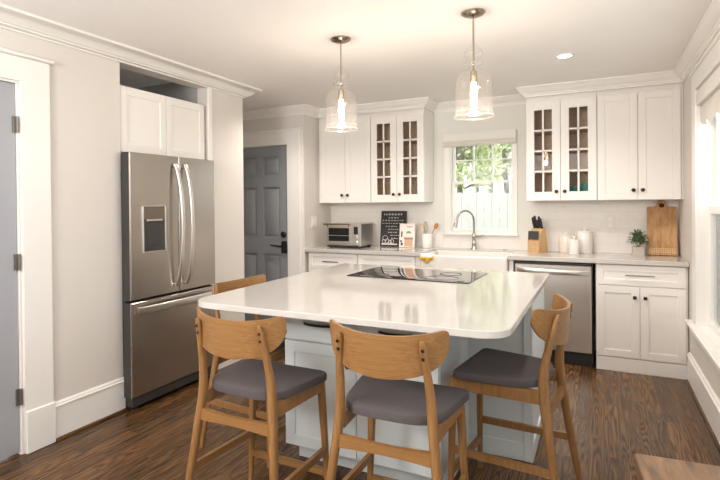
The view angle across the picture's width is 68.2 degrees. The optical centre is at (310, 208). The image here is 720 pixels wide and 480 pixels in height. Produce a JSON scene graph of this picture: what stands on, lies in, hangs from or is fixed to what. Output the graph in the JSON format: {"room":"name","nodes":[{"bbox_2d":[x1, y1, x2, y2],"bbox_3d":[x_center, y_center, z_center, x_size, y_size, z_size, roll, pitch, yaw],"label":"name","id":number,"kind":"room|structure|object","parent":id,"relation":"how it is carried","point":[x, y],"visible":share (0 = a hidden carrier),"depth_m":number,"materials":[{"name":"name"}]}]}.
{"room":"kitchen","nodes":[
{"label":"kitchen","id":0,"kind":"room"},
{"bbox_2d":[0,28,244,453],"bbox_3d":[-2.766,0.170,2.486,1.560,2.437,6.145,0,1,29],"label":"wall","id":1,"kind":"structure","parent":0,"point":[85,144],"depth_m":3.38,"materials":[{"name":"paint"}]},
{"bbox_2d":[0,47,55,459],"bbox_3d":[-1.860,0.259,2.601,0.158,2.240,1.255,0,1,29],"label":"door","id":2,"kind":"structure","parent":1,"relation":"in","point":[32,72],"depth_m":2.96,"materials":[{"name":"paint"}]},
{"bbox_2d":[56,377,125,437],"bbox_3d":[-1.389,1.256,3.343,0.023,0.227,0.545,0,1,29],"label":"baseboard","id":3,"kind":"structure","parent":1,"relation":"attached to","point":[73,412],"depth_m":3.33,"materials":[{"name":"paint"}]},
{"bbox_2d":[56,408,126,441],"bbox_3d":[-1.371,1.360,3.345,0.015,0.018,0.525,0,1,29],"label":"trim","id":4,"kind":"structure","parent":1,"relation":"attached to","point":[71,433],"depth_m":3.32,"materials":[{"name":"brown wood"}]},
{"bbox_2d":[0,3,261,97],"bbox_3d":[-2.658,-1.008,2.541,1.668,0.084,6.173,0,1,29],"label":"trim","id":5,"kind":"structure","parent":1,"relation":"attached to","point":[11,19],"depth_m":3.41,"materials":[{"name":"paint"}]},
{"bbox_2d":[207,88,213,284],"bbox_3d":[-0.871,0.177,4.416,0.112,2.357,0.049,0,1,29],"label":"trim","id":6,"kind":"structure","parent":1,"relation":"attached to","point":[209,90],"depth_m":4.37,"materials":[{"name":"paint"}]},
{"bbox_2d":[218,359,241,369],"bbox_3d":[-1.371,1.242,4.981,1.563,0.227,0.498,0,1,29],"label":"baseboard","id":7,"kind":"structure","parent":1,"relation":"attached to","point":[231,361],"depth_m":4.56,"materials":[{"name":"paint"}]},
{"bbox_2d":[243,0,719,120],"bbox_3d":[-0.839,-1.020,2.416,4.980,0.092,7.700,0,1,29],"label":"trim","id":8,"kind":"structure","parent":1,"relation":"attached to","point":[708,28],"depth_m":4.75,"materials":[{"name":"paint"}]},
{"bbox_2d":[120,83,197,103],"bbox_3d":[-1.516,0.145,4.166,0.780,2.437,1.004,0,1,29],"label":"wall","id":9,"kind":"structure","parent":0,"point":[173,90],"depth_m":4.52,"materials":[{"name":"grey paint"}]},
{"bbox_2d":[120,85,204,159],"bbox_3d":[-1.411,-0.616,4.143,0.754,0.453,0.873,0,1,29],"label":"upper cabinet","id":10,"kind":"object","parent":9,"relation":"attached to","point":[150,123],"visible":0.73,"depth_m":3.91,"materials":[{"name":"paint"}]},
{"bbox_2d":[243,114,330,272],"bbox_3d":[-0.591,0.119,6.393,1.625,2.437,0.790,0,1,29],"label":"wall","id":11,"kind":"structure","parent":0,"point":[311,206],"depth_m":5.80,"materials":[{"name":"paint"}]},
{"bbox_2d":[243,127,301,320],"bbox_3d":[-0.568,0.238,5.957,1.124,2.205,0.176,0,1,29],"label":"door","id":12,"kind":"structure","parent":11,"relation":"in","point":[271,158],"depth_m":5.86,"materials":[{"name":"grey paint"}]},
{"bbox_2d":[311,216,316,227],"bbox_3d":[0.042,0.148,5.846,0.010,0.125,0.120,0,1,29],"label":"light switch","id":13,"kind":"object","parent":11,"relation":"attached to","point":[314,218],"visible":1,"depth_m":5.84,"materials":[{"name":"white plastic"}]},
{"bbox_2d":[0,0,712,110],"bbox_3d":[-0.777,-1.116,2.404,5.140,0.100,7.940,0,1,29],"label":"ceiling","id":14,"kind":"structure","parent":0,"point":[284,49],"depth_m":3.39,"materials":[{"name":"paint"}]},
{"bbox_2d":[325,35,350,127],"bbox_3d":[0.193,-0.793,3.370,0.219,0.580,0.219,0,1,29],"label":"pendant light","id":15,"kind":"object","parent":14,"relation":"hanging from","point":[340,39],"visible":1,"depth_m":3.36,"materials":[{"name":"silver metal"}]},
{"bbox_2d":[338,88,343,119],"bbox_3d":[0.195,-0.665,3.371,0.038,0.202,0.038,0,1,29],"label":"bulb","id":16,"kind":"object","parent":15,"relation":"attached to","point":[341,91],"depth_m":3.36,"materials":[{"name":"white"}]},
{"bbox_2d":[460,8,493,115],"bbox_3d":[0.901,-0.796,2.926,0.219,0.580,0.219,0,1,29],"label":"pendant light","id":17,"kind":"object","parent":14,"relation":"hanging from","point":[471,13],"visible":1,"depth_m":2.91,"materials":[{"name":"silver metal"}]},
{"bbox_2d":[470,69,476,105],"bbox_3d":[0.902,-0.668,2.927,0.038,0.202,0.038,0,1,29],"label":"bulb","id":18,"kind":"object","parent":17,"relation":"attached to","point":[473,73],"depth_m":2.91,"materials":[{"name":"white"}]},
{"bbox_2d":[555,53,573,58],"bbox_3d":[1.826,-1.098,3.807,0.124,0.006,0.124,0,1,29],"label":"recessed light","id":19,"kind":"object","parent":14,"relation":"in","point":[566,55],"visible":1,"depth_m":3.80,"materials":[{"name":"paint"}]},
{"bbox_2d":[0,350,719,479],"bbox_3d":[-0.767,1.421,2.420,5.120,0.100,7.920,0,1,29],"label":"floor","id":20,"kind":"structure","parent":0,"point":[616,415],"depth_m":3.07,"materials":[{"name":"brown wood"}]},
{"bbox_2d":[121,152,214,410],"bbox_3d":[-1.325,0.490,4.091,0.924,1.745,0.882,0,1,29],"label":"refrigerator","id":21,"kind":"object","parent":20,"relation":"on","point":[168,216],"visible":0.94,"depth_m":3.78,"materials":[{"name":"silver metal"}]},
{"bbox_2d":[199,274,285,468],"bbox_3d":[-0.300,0.890,3.093,0.495,0.942,0.504,0,1,34],"label":"counter stool","id":22,"kind":"object","parent":20,"relation":"on","point":[278,354],"visible":0.3,"depth_m":3.01,"materials":[{"name":"brown wood"}]},
{"bbox_2d":[185,307,328,479],"bbox_3d":[-0.229,0.895,2.313,0.504,0.942,0.495,0,1,30],"label":"counter stool","id":23,"kind":"object","parent":20,"relation":"on","point":[284,387],"visible":0.98,"depth_m":2.21,"materials":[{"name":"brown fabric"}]},
{"bbox_2d":[309,252,357,271],"bbox_3d":[0.364,0.897,5.792,0.576,0.872,0.642,0,1,29],"label":"base cabinet","id":24,"kind":"object","parent":20,"relation":"on","point":[317,260],"visible":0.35,"depth_m":5.56,"materials":[{"name":"paint"}]},
{"bbox_2d":[305,245,688,266],"bbox_3d":[1.570,0.432,5.133,3.372,0.038,0.636,0,1,29],"label":"countertop","id":25,"kind":"structure","parent":24,"relation":"on","point":[550,256],"depth_m":4.67,"materials":[{"name":"white stone"}]},
{"bbox_2d":[323,222,372,247],"bbox_3d":[0.412,0.285,5.769,0.417,0.266,0.405,0,1,29],"label":"toaster oven","id":26,"kind":"object","parent":25,"relation":"on","point":[339,234],"visible":1,"depth_m":5.63,"materials":[{"name":"silver metal"}]},
{"bbox_2d":[327,245,370,247],"bbox_3d":[0.422,0.404,5.784,0.375,0.012,0.334,0,1,29],"label":"tray","id":27,"kind":"object","parent":25,"relation":"on","point":[347,246],"depth_m":5.62,"materials":[{"name":"metal"}]},
{"bbox_2d":[380,211,406,246],"bbox_3d":[0.906,0.219,5.797,0.292,0.388,0.075,0,1,29],"label":"chalkboard sign","id":28,"kind":"object","parent":25,"relation":"on","point":[391,221],"visible":0.98,"depth_m":5.80,"materials":[{"name":"black"}]},
{"bbox_2d":[399,224,414,247],"bbox_3d":[1.030,0.286,5.645,0.170,0.254,0.051,0,1,29],"label":"cookbook","id":29,"kind":"object","parent":25,"relation":"on","point":[407,231],"visible":1,"depth_m":5.64,"materials":[{"name":"white paper"}]},
{"bbox_2d":[404,239,412,246],"bbox_3d":[1.039,0.363,5.619,0.090,0.076,0.011,0,1,29],"label":"picture","id":30,"kind":"object","parent":29,"relation":"attached to","point":[407,242],"depth_m":5.62},
{"bbox_2d":[422,233,431,247],"bbox_3d":[1.226,0.338,5.579,0.110,0.148,0.110,0,1,29],"label":"utensil crock","id":31,"kind":"object","parent":25,"relation":"on","point":[426,238],"visible":0.99,"depth_m":5.53,"materials":[{"name":"white ceramic"}]},
{"bbox_2d":[421,250,511,270],"bbox_3d":[1.512,0.558,5.077,0.782,0.256,0.530,0,1,29],"label":"sink","id":32,"kind":"object","parent":25,"relation":"in","point":[473,260],"visible":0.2,"depth_m":4.88,"materials":[{"name":"white ceramic"}]},
{"bbox_2d":[420,253,435,262],"bbox_3d":[1.118,0.468,5.035,0.125,0.092,0.160,0,1,29],"label":"dishcloth","id":33,"kind":"object","parent":32,"relation":"hanging from","point":[426,257],"visible":1,"depth_m":4.99,"materials":[{"name":"yellow fabric"}]},
{"bbox_2d":[453,210,483,248],"bbox_3d":[1.575,0.210,5.329,0.315,0.402,0.109,-1,0,-6],"label":"gooseneck faucet","id":34,"kind":"object","parent":25,"relation":"on","point":[455,224],"visible":1,"depth_m":5.34,"materials":[{"name":"silver metal"}]},
{"bbox_2d":[528,227,547,252],"bbox_3d":[2.147,0.291,5.000,0.162,0.235,0.110,-1,1,-35],"label":"knife block","id":35,"kind":"object","parent":25,"relation":"on","point":[539,246],"visible":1,"depth_m":4.96,"materials":[{"name":"brown wood"}]},
{"bbox_2d":[559,232,572,252],"bbox_3d":[2.380,0.311,4.930,0.124,0.191,0.124,0,1,29],"label":"canister","id":36,"kind":"object","parent":25,"relation":"on","point":[563,239],"visible":0.84,"depth_m":4.89,"materials":[{"name":"beige ceramic"}]},
{"bbox_2d":[568,236,579,253],"bbox_3d":[2.376,0.327,4.773,0.090,0.161,0.090,0,1,29],"label":"canister","id":37,"kind":"object","parent":25,"relation":"on","point":[573,244],"visible":1,"depth_m":4.74,"materials":[{"name":"white ceramic"}]},
{"bbox_2d":[576,228,592,252],"bbox_3d":[2.520,0.291,4.870,0.136,0.230,0.136,0,1,29],"label":"canister","id":38,"kind":"object","parent":25,"relation":"on","point":[585,237],"visible":0.93,"depth_m":4.81,"materials":[{"name":"white ceramic"}]},
{"bbox_2d":[626,229,649,255],"bbox_3d":[2.840,0.287,4.592,0.185,0.236,0.196,0,1,29],"label":"potted plant","id":39,"kind":"object","parent":25,"relation":"on","point":[637,237],"visible":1,"depth_m":4.56,"materials":[{"name":"green plant"}]},
{"bbox_2d":[647,200,677,255],"bbox_3d":[3.052,0.162,4.599,0.215,0.482,0.126,0,1,29],"label":"cutting board","id":40,"kind":"object","parent":25,"relation":"on","point":[661,218],"visible":0.99,"depth_m":4.59,"materials":[{"name":"brown wood"}]},
{"bbox_2d":[358,254,420,266],"bbox_3d":[0.912,0.894,5.497,0.664,0.872,0.634,0,1,29],"label":"base cabinet","id":41,"kind":"object","parent":20,"relation":"on","point":[392,260],"visible":0.12,"depth_m":5.24,"materials":[{"name":"paint"}]},
{"bbox_2d":[326,319,468,479],"bbox_3d":[0.340,0.892,2.055,0.504,0.942,0.495,0,1,27],"label":"counter stool","id":42,"kind":"object","parent":20,"relation":"on","point":[383,362],"visible":1,"depth_m":1.93,"materials":[{"name":"brown wood"}]},
{"bbox_2d":[285,287,543,479],"bbox_3d":[0.694,0.909,3.132,1.164,0.884,1.416,0,1,29],"label":"kitchen island","id":43,"kind":"object","parent":20,"relation":"on","point":[308,344],"visible":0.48,"depth_m":2.76,"materials":[{"name":"paint"}]},
{"bbox_2d":[198,263,548,338],"bbox_3d":[0.484,0.455,3.045,1.490,0.030,1.820,0,1,29],"label":"island countertop","id":44,"kind":"structure","parent":43,"relation":"on","point":[492,306],"depth_m":2.57,"materials":[{"name":"white stone"}]},
{"bbox_2d":[347,267,487,283],"bbox_3d":[0.706,0.431,3.482,0.785,0.006,0.526,0,1,30],"label":"induction cooktop","id":45,"kind":"object","parent":44,"relation":"in","point":[447,276],"visible":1,"depth_m":3.43,"materials":[{"name":"black glass"}]},
{"bbox_2d":[509,260,514,271],"bbox_3d":[1.569,0.891,5.137,0.830,0.872,0.634,0,1,29],"label":"base cabinet","id":46,"kind":"object","parent":20,"relation":"on","point":[511,262],"visible":0.02,"depth_m":4.71,"materials":[{"name":"paint"}]},
{"bbox_2d":[448,294,582,479],"bbox_3d":[0.950,0.883,2.447,0.495,0.942,0.504,0,1,35],"label":"counter stool","id":47,"kind":"object","parent":20,"relation":"on","point":[490,372],"visible":1,"depth_m":2.34,"materials":[{"name":"brown wood"}]},
{"bbox_2d":[515,260,593,366],"bbox_3d":[2.199,0.888,4.767,0.615,0.872,0.679,0,1,29],"label":"dishwasher","id":48,"kind":"object","parent":20,"relation":"on","point":[573,281],"visible":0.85,"depth_m":4.45,"materials":[{"name":"metal"}]},
{"bbox_2d":[596,263,687,379],"bbox_3d":[2.772,0.885,4.475,0.628,0.872,0.642,0,1,29],"label":"base cabinet","id":49,"kind":"object","parent":20,"relation":"on","point":[642,310],"visible":0.99,"depth_m":4.22,"materials":[{"name":"paint"}]},
{"bbox_2d":[634,453,719,479],"bbox_3d":[0.844,0.998,0.888,0.400,0.740,0.850,0,1,24],"label":"table","id":50,"kind":"object","parent":20,"relation":"on","point":[647,467],"visible":1,"depth_m":1.27,"materials":[{"name":"brown wood"}]},
{"bbox_2d":[331,85,678,349],"bbox_3d":[1.817,0.104,5.441,3.515,2.437,0.148,0,1,29],"label":"wall","id":51,"kind":"structure","parent":0,"point":[558,218],"depth_m":5.23,"materials":[{"name":"white paint"}]},
{"bbox_2d":[319,113,370,202],"bbox_3d":[0.430,-0.541,5.905,0.639,0.953,0.370,0,1,29],"label":"upper cabinet","id":52,"kind":"object","parent":51,"relation":"attached to","point":[346,142],"depth_m":5.75,"materials":[{"name":"paint"}]},
{"bbox_2d":[371,108,433,202],"bbox_3d":[0.965,-0.544,5.612,0.576,0.953,0.370,0,1,29],"label":"upper cabinet","id":53,"kind":"object","parent":51,"relation":"attached to","point":[401,140],"visible":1,"depth_m":5.51,"materials":[{"name":"paint"}]},
{"bbox_2d":[377,140,416,145],"bbox_3d":[0.981,-0.708,5.644,0.534,0.018,0.274,0,1,29],"label":"shelf","id":54,"kind":"object","parent":53,"relation":"attached to","point":[414,142],"depth_m":5.68,"materials":[{"name":"white wood"}]},
{"bbox_2d":[377,158,416,162],"bbox_3d":[0.983,-0.521,5.646,0.534,0.018,0.274,0,1,29],"label":"shelf","id":55,"kind":"object","parent":53,"relation":"attached to","point":[405,160],"depth_m":5.73,"materials":[{"name":"white wood"}]},
{"bbox_2d":[378,177,416,178],"bbox_3d":[0.985,-0.335,5.647,0.534,0.018,0.274,0,1,29],"label":"shelf","id":56,"kind":"object","parent":53,"relation":"attached to","point":[404,177],"depth_m":5.67,"materials":[{"name":"white wood"}]},
{"bbox_2d":[443,130,518,235],"bbox_3d":[1.758,-0.252,5.459,0.744,1.046,0.205,0,1,29],"label":"window","id":57,"kind":"structure","parent":51,"relation":"in","point":[450,160],"depth_m":5.51,"materials":[{"name":"paint"}]},
{"bbox_2d":[443,129,515,146],"bbox_3d":[1.704,-0.712,5.369,0.718,0.136,0.040,0,1,29],"label":"blind","id":58,"kind":"object","parent":57,"relation":"attached to","point":[508,136],"visible":1,"depth_m":5.34,"materials":[{"name":"white fabric"}]},
{"bbox_2d":[526,91,596,200],"bbox_3d":[2.312,-0.551,4.875,0.574,0.953,0.370,0,1,29],"label":"upper cabinet","id":59,"kind":"object","parent":51,"relation":"attached to","point":[562,128],"visible":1,"depth_m":4.79,"materials":[{"name":"paint"}]},
{"bbox_2d":[534,128,587,135],"bbox_3d":[2.329,-0.715,4.907,0.532,0.018,0.274,0,1,29],"label":"shelf","id":60,"kind":"object","parent":59,"relation":"attached to","point":[582,132],"depth_m":4.93,"materials":[{"name":"white wood"}]},
{"bbox_2d":[535,150,587,154],"bbox_3d":[2.330,-0.528,4.908,0.532,0.018,0.274,0,1,29],"label":"shelf","id":61,"kind":"object","parent":59,"relation":"attached to","point":[573,152],"depth_m":4.91,"materials":[{"name":"white wood"}]},
{"bbox_2d":[535,171,587,173],"bbox_3d":[2.332,-0.341,4.910,0.532,0.018,0.274,0,1,29],"label":"shelf","id":62,"kind":"object","parent":59,"relation":"attached to","point":[570,172],"depth_m":4.88,"materials":[{"name":"white wood"}]},
{"bbox_2d":[569,186,581,190],"bbox_3d":[2.424,-0.148,4.860,0.170,0.105,0.170,0,1,29],"label":"bowl","id":63,"kind":"object","parent":59,"relation":"in","point":[570,188],"visible":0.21,"depth_m":4.79,"materials":[{"name":"teal glass"}]},
{"bbox_2d":[581,183,587,190],"bbox_3d":[2.471,-0.161,4.731,0.092,0.130,0.092,0,1,29],"label":"tumbler","id":64,"kind":"object","parent":59,"relation":"in","point":[584,186],"visible":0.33,"depth_m":4.71,"materials":[{"name":"teal glass"}]},
{"bbox_2d":[606,216,614,227],"bbox_3d":[2.745,0.122,4.844,0.072,0.116,0.008,0,1,29],"label":"wall outlet","id":65,"kind":"object","parent":51,"relation":"attached to","point":[610,220],"visible":1,"depth_m":4.84,"materials":[{"name":"white plastic"}]},
{"bbox_2d":[597,83,683,199],"bbox_3d":[2.837,-0.553,4.587,0.619,0.953,0.370,0,1,29],"label":"upper cabinet","id":66,"kind":"object","parent":51,"relation":"attached to","point":[639,128],"depth_m":4.44,"materials":[{"name":"paint"}]},
{"bbox_2d":[679,76,719,400],"bbox_3d":[1.394,0.142,1.152,0.140,2.437,7.800,0,1,29],"label":"wall","id":67,"kind":"structure","parent":0,"point":[710,372],"depth_m":4.07,"materials":[{"name":"paint"}]},
{"bbox_2d":[685,31,719,373],"bbox_3d":[2.526,-0.021,3.258,0.215,1.883,1.345,0,1,29],"label":"window","id":68,"kind":"structure","parent":67,"relation":"in","point":[704,324],"depth_m":3.62,"materials":[{"name":"paint"}]},
{"bbox_2d":[696,67,719,124],"bbox_3d":[2.454,-0.677,3.217,0.056,0.236,0.952,0,1,29],"label":"blind","id":69,"kind":"object","parent":68,"relation":"attached to","point":[708,95],"visible":1,"depth_m":3.27,"materials":[{"name":"white fabric"}]},
{"bbox_2d":[685,379,719,452],"bbox_3d":[1.188,1.355,0.962,0.015,0.018,7.040,0,1,29],"label":"trim","id":70,"kind":"structure","parent":67,"relation":"attached to","point":[704,417],"depth_m":3.36,"materials":[{"name":"brown wood"}]},
{"bbox_2d":[687,352,719,443],"bbox_3d":[1.202,1.250,0.961,0.023,0.227,7.055,0,1,29],"label":"baseboard","id":71,"kind":"structure","parent":67,"relation":"attached to","point":[707,398],"depth_m":3.39,"materials":[{"name":"paint"}]},
{"label":"outside","id":72,"kind":"structure","parent":0,"visible":0},
{"bbox_3d":[17.693,1.493,31.068,80.000,0.050,59.700,0,1,29],"label":"ground","id":73,"kind":"structure","parent":72,"visible":0},
{"bbox_2d":[455,145,502,193],"bbox_3d":[3.465,-0.520,11.875,2.022,4.550,1.667,-1,0,-9],"label":"tree","id":74,"kind":"object","parent":73,"relation":"on","point":[462,152],"visible":0.34,"depth_m":11.73,"materials":[{"name":"green plant"}]},
{"bbox_2d":[455,192,510,228],"bbox_3d":[4.327,0.714,9.769,11.006,2.100,0.120,0,1,29],"label":"fence","id":75,"kind":"object","parent":73,"relation":"on","point":[490,212],"visible":0.06,"depth_m":10.22,"materials":[{"name":"white wood"}]},
{"bbox_2d":[467,144,509,206],"bbox_3d":[6.177,-1.582,19.579,3.169,6.500,3.165,0,1,29],"label":"tree","id":76,"kind":"object","parent":73,"relation":"on","point":[496,145],"visible":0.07,"depth_m":18.97,"materials":[{"name":"green plant"}]},
{"bbox_2d":[481,143,511,213],"bbox_3d":[4.944,-0.774,13.702,1.589,5.005,1.971,0,1,29],"label":"tree","id":77,"kind":"object","parent":73,"relation":"on","point":[506,149],"visible":0.3,"depth_m":13.57,"materials":[{"name":"green plant"}]},
{"bbox_2d":[488,145,511,192],"bbox_3d":[5.509,-1.173,16.134,1.910,5.752,1.601,0,1,29],"label":"tree","id":78,"kind":"object","parent":73,"relation":"on","point":[490,146],"visible":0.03,"depth_m":16.05,"materials":[{"name":"green plant"}]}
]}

